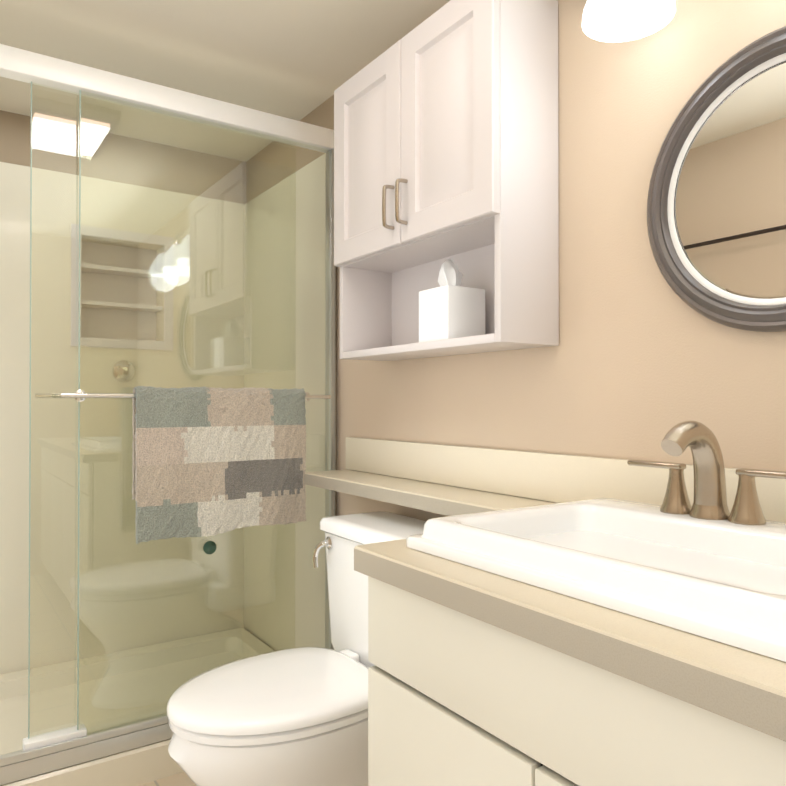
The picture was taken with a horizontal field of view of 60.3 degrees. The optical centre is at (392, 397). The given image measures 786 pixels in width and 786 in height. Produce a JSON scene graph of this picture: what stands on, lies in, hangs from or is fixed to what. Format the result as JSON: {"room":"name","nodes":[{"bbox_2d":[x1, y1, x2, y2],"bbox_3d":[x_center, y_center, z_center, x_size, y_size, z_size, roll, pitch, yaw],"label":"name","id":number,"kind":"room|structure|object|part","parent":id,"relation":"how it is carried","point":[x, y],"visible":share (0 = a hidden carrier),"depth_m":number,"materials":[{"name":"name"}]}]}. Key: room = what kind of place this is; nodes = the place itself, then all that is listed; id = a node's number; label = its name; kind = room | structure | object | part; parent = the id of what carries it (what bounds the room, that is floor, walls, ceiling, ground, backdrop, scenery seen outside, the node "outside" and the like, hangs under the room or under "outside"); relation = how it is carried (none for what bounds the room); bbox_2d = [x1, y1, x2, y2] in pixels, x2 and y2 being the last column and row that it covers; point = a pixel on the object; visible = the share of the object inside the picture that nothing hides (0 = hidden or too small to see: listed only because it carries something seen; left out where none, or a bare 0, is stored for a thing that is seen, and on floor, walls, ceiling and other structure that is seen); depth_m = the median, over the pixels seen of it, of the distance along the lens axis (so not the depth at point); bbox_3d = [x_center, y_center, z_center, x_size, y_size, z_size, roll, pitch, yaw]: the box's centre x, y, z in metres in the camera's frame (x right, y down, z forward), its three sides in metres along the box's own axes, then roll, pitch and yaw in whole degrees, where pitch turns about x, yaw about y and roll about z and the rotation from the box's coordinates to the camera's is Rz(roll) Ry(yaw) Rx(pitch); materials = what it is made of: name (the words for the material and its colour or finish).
{"room":"bathroom","nodes":[
{"label":"bathroom","id":0,"kind":"room"},
{"bbox_2d":[0,110,245,674],"bbox_3d":[-1.288,0.025,2.567,1.500,2.120,0.112,0,-1,-34],"label":"wall","id":1,"kind":"structure","parent":0,"point":[14,468],"depth_m":2.57,"materials":[{"name":"beige tile"}]},
{"bbox_2d":[71,233,81,336],"bbox_3d":[-1.198,-0.425,2.558,0.035,0.390,0.010,0,-1,-34],"label":"trim","id":2,"kind":"structure","parent":1,"relation":"attached to","point":[74,283],"depth_m":2.55,"materials":[{"name":"grey tile"}]},
{"bbox_2d":[81,241,155,340],"bbox_3d":[-1.127,-0.423,2.760,0.350,0.430,0.020,0,-1,-34],"label":"wall niche","id":3,"kind":"object","parent":1,"relation":"in","point":[129,296],"depth_m":2.75,"materials":[{"name":"grey tile"}]},
{"bbox_2d":[81,300,162,311],"bbox_3d":[-1.093,-0.366,2.711,0.308,0.015,0.097,0,-1,-34],"label":"niche shelf","id":4,"kind":"object","parent":3,"relation":"attached to","point":[99,303],"depth_m":2.69,"materials":[{"name":"grey"}]},
{"bbox_2d":[81,263,162,278],"bbox_3d":[-1.093,-0.506,2.712,0.308,0.015,0.097,0,-1,-34],"label":"niche shelf","id":5,"kind":"object","parent":3,"relation":"attached to","point":[148,274],"depth_m":2.69,"materials":[{"name":"grey"}]},
{"bbox_2d":[71,337,172,349],"bbox_3d":[-1.055,-0.211,2.654,0.380,0.035,0.010,0,-1,-34],"label":"trim","id":6,"kind":"structure","parent":1,"relation":"attached to","point":[115,341],"depth_m":2.64,"materials":[{"name":"grey"}]},
{"bbox_2d":[71,224,172,245],"bbox_3d":[-1.055,-0.636,2.657,0.380,0.035,0.010,0,-1,-34],"label":"trim","id":7,"kind":"structure","parent":1,"relation":"attached to","point":[76,228],"depth_m":2.64,"materials":[{"name":"grey tile"}]},
{"bbox_2d":[112,361,134,381],"bbox_3d":[-1.039,-0.104,2.630,0.084,0.084,0.064,0,-1,-34],"label":"shower valve","id":8,"kind":"object","parent":1,"relation":"attached to","point":[124,367],"depth_m":2.62,"materials":[{"name":"silver metal"}]},
{"bbox_2d":[164,245,172,341],"bbox_3d":[-0.912,-0.423,2.752,0.035,0.390,0.010,0,-1,-34],"label":"trim","id":9,"kind":"structure","parent":1,"relation":"attached to","point":[169,255],"depth_m":2.75,"materials":[{"name":"grey tile"}]},
{"bbox_2d":[139,772,195,785],"bbox_3d":[-0.279,1.124,1.075,1.700,0.100,3.700,0,-1,-34],"label":"floor","id":10,"kind":"structure","parent":0,"point":[181,779],"depth_m":1.91,"materials":[{"name":"tile"}]},
{"bbox_2d":[0,628,273,785],"bbox_3d":[-1.023,1.032,2.170,1.470,0.100,0.825,0,-1,-34],"label":"shower base","id":11,"kind":"object","parent":10,"relation":"on","point":[142,765],"visible":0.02,"depth_m":2.33,"materials":[{"name":"beige ceramic"}]},
{"bbox_2d":[0,713,172,784],"bbox_3d":[-0.813,0.944,1.862,1.466,0.068,0.072,0,-1,-34],"label":"door track","id":12,"kind":"object","parent":11,"relation":"on","point":[21,770],"depth_m":1.81,"materials":[{"name":"silver metal"}]},
{"bbox_2d":[23,724,86,751],"bbox_3d":[-0.900,0.912,1.804,0.150,0.034,0.044,0,-1,-34],"label":"guide","id":13,"kind":"object","parent":12,"relation":"on","point":[48,738],"visible":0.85,"depth_m":1.79,"materials":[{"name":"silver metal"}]},
{"bbox_3d":[-0.796,0.920,1.838,1.466,0.020,0.012,0,-1,-34],"label":"shower door track lip","id":14,"kind":"part","parent":12,"relation":"part of","materials":[{"name":"silver metal"}]},
{"bbox_2d":[30,83,328,736],"bbox_3d":[-0.585,0.043,2.025,0.883,1.773,0.022,0,-1,-34],"label":"shower door","id":15,"kind":"structure","parent":12,"relation":"on","point":[168,367],"depth_m":1.97,"materials":[{"name":"clear glass"}]},
{"bbox_2d":[28,82,31,738],"bbox_3d":[-0.957,0.041,1.785,0.003,1.773,0.006,0,-1,-34],"label":"shower door edge","id":16,"kind":"object","parent":15,"relation":"attached to","point":[30,418],"visible":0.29,"depth_m":1.78,"materials":[{"name":"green glass"}]},
{"bbox_2d":[77,90,80,729],"bbox_3d":[-0.850,0.041,1.831,0.003,1.773,0.006,0,-1,-34],"label":"shower door edge","id":17,"kind":"object","parent":15,"relation":"attached to","point":[79,410],"visible":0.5,"depth_m":1.83,"materials":[{"name":"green glass"}]},
{"bbox_2d":[35,393,131,398],"bbox_3d":[-0.653,-0.004,2.026,0.740,0.014,0.055,0,-1,-34],"label":"rail","id":18,"kind":"object","parent":15,"relation":"attached to","point":[40,395],"visible":0.1,"depth_m":1.84,"materials":[{"name":"silver metal"}]},
{"bbox_2d":[61,390,330,401],"bbox_3d":[-0.547,-0.004,1.994,0.790,0.032,0.070,0,-1,-34],"label":"towel rail","id":19,"kind":"object","parent":15,"relation":"attached to","point":[79,395],"visible":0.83,"depth_m":1.82,"materials":[{"name":"silver metal"}]},
{"bbox_2d":[132,386,305,543],"bbox_3d":[-0.495,0.183,1.989,0.511,0.429,0.065,0,-1,-34],"label":"towel","id":20,"kind":"object","parent":19,"relation":"hanging from","point":[210,461],"visible":1,"depth_m":1.95,"materials":[{"name":"multicoloured fabric"}]},
{"bbox_2d":[203,541,216,553],"bbox_3d":[-0.542,0.449,2.019,0.040,0.040,0.028,0,-1,-34],"label":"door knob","id":21,"kind":"object","parent":15,"relation":"attached to","point":[209,547],"visible":1,"depth_m":2.02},
{"bbox_2d":[167,511,426,785],"bbox_3d":[-0.169,0.700,1.577,0.696,0.756,0.510,0,-1,-34],"label":"toilet","id":22,"kind":"object","parent":10,"relation":"on","point":[293,717],"visible":0.69,"depth_m":1.43,"materials":[{"name":"ceramic"}]},
{"bbox_3d":[-0.256,0.653,1.518,0.487,0.054,0.380,0,-1,-34],"label":"lid","id":23,"kind":"part","parent":22,"relation":"part of","materials":[{"name":"ceramic"}]},
{"bbox_3d":[-0.266,0.674,1.511,0.454,0.019,0.372,0,-1,-34],"label":"seat","id":24,"kind":"part","parent":22,"relation":"part of","materials":[{"name":"plastic"}]},
{"bbox_3d":[-0.188,0.412,1.803,0.043,0.083,0.045,0,-1,-34],"label":"handle","id":25,"kind":"part","parent":22,"relation":"part of","materials":[{"name":"silver metal"}]},
{"bbox_3d":[0.024,0.522,1.710,0.208,0.317,0.486,0,-1,-34],"label":"tank","id":26,"kind":"part","parent":22,"relation":"part of","materials":[{"name":"ceramic"}]},
{"bbox_3d":[0.024,0.343,1.711,0.228,0.040,0.510,0,-1,-34],"label":"tank lid","id":27,"kind":"part","parent":22,"relation":"part of","materials":[{"name":"ceramic"}]},
{"bbox_2d":[368,580,785,785],"bbox_3d":[0.336,0.668,0.990,0.576,0.811,2.460,0,-1,-34],"label":"bathroom vanity","id":28,"kind":"object","parent":10,"relation":"on","point":[453,700],"depth_m":0.77,"materials":[{"name":"beige wood"}]},
{"bbox_3d":[0.064,0.688,0.892,0.017,0.559,0.341,0,-1,-34],"label":"door","id":29,"kind":"part","parent":28,"relation":"part of","materials":[{"name":"beige wood"}]},
{"bbox_2d":[304,468,785,747],"bbox_3d":[0.322,0.242,0.996,0.596,0.038,2.520,0,-1,-34],"label":"countertop","id":30,"kind":"structure","parent":28,"relation":"on","point":[737,687],"depth_m":0.69,"materials":[{"name":"beige stone"}]},
{"bbox_2d":[396,492,785,663],"bbox_3d":[0.371,0.261,0.905,0.464,0.163,0.594,0,-1,-34],"label":"sink","id":31,"kind":"object","parent":30,"relation":"in","point":[710,571],"depth_m":0.90,"materials":[{"name":"white ceramic"}]},
{"bbox_2d":[627,420,785,524],"bbox_3d":[0.448,0.107,1.003,0.137,0.147,0.282,0,-1,-34],"label":"faucet","id":32,"kind":"object","parent":30,"relation":"on","point":[709,507],"depth_m":1.00,"materials":[{"name":"brown metal"}]},
{"bbox_3d":[0.253,0.686,0.614,0.017,0.559,0.324,0,-1,-34],"label":"door","id":33,"kind":"part","parent":28,"relation":"part of","materials":[{"name":"beige wood"}]},
{"bbox_3d":[0.156,0.332,0.759,0.017,0.134,0.669,0,-1,-34],"label":"drawer","id":34,"kind":"part","parent":28,"relation":"part of","materials":[{"name":"beige wood"}]},
{"bbox_2d":[0,0,449,161],"bbox_3d":[-0.279,-1.096,1.093,1.700,0.100,3.700,0,-1,-34],"label":"ceiling","id":35,"kind":"structure","parent":0,"point":[298,60],"depth_m":2.00,"materials":[{"name":"beige paint"}]},
{"bbox_2d":[244,0,785,650],"bbox_3d":[0.378,0.017,1.531,0.112,2.120,3.700,0,-1,-34],"label":"wall","id":36,"kind":"structure","parent":0,"point":[641,360],"depth_m":1.42,"materials":[{"name":"paint"}]},
{"bbox_2d":[0,44,333,152],"bbox_3d":[-0.809,-0.867,1.880,1.481,0.065,0.056,0,-1,-34],"label":"header","id":37,"kind":"object","parent":36,"relation":"attached to","point":[22,65],"visible":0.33,"depth_m":1.94,"materials":[{"name":"silver metal"}]},
{"bbox_2d":[325,149,334,649],"bbox_3d":[-0.211,0.050,2.279,0.016,1.764,0.044,0,-1,-34],"label":"door jamb","id":38,"kind":"object","parent":36,"relation":"attached to","point":[330,341],"visible":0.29,"depth_m":2.27,"materials":[{"name":"silver metal"}]},
{"bbox_2d":[334,0,558,360],"bbox_3d":[0.083,-0.491,1.685,0.224,0.760,0.660,0,-1,-34],"label":"upper cabinet","id":39,"kind":"object","parent":36,"relation":"attached to","point":[446,222],"visible":1,"depth_m":1.53,"materials":[{"name":"painted wood"},{"name":"brushed nickel"}]},
{"bbox_3d":[-0.068,-0.622,1.783,0.019,0.498,0.328,0,-1,-34],"label":"door","id":40,"kind":"part","parent":39,"relation":"part of","materials":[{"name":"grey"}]},
{"bbox_3d":[0.118,-0.624,1.510,0.019,0.498,0.328,0,-1,-34],"label":"door","id":41,"kind":"part","parent":39,"relation":"part of","materials":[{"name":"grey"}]},
{"bbox_2d":[346,437,785,522],"bbox_3d":[0.561,0.172,1.159,0.019,0.104,2.520,0,-1,-34],"label":"backsplash","id":42,"kind":"structure","parent":36,"relation":"attached to","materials":[{"name":"beige stone"}]},
{"bbox_2d":[557,0,675,42],"bbox_3d":[0.564,-0.799,1.022,0.177,0.235,0.920,0,-1,-34],"label":"sconce","id":43,"kind":"object","parent":36,"relation":"attached to","point":[614,21],"visible":0.98,"depth_m":1.22,"materials":[{"name":"white glass"}]},
{"bbox_2d":[647,26,785,331],"bbox_3d":[0.615,-0.346,1.075,0.031,0.482,0.482,0,-1,-34],"label":"mirror","id":44,"kind":"object","parent":36,"relation":"attached to","point":[716,212],"visible":1,"depth_m":1.14,"materials":[{"name":"grey mirror"}]},
{"bbox_3d":[0.618,-0.346,1.078,0.004,0.397,0.397,0,-1,-34],"label":"glass","id":45,"kind":"part","parent":44,"relation":"part of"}
]}

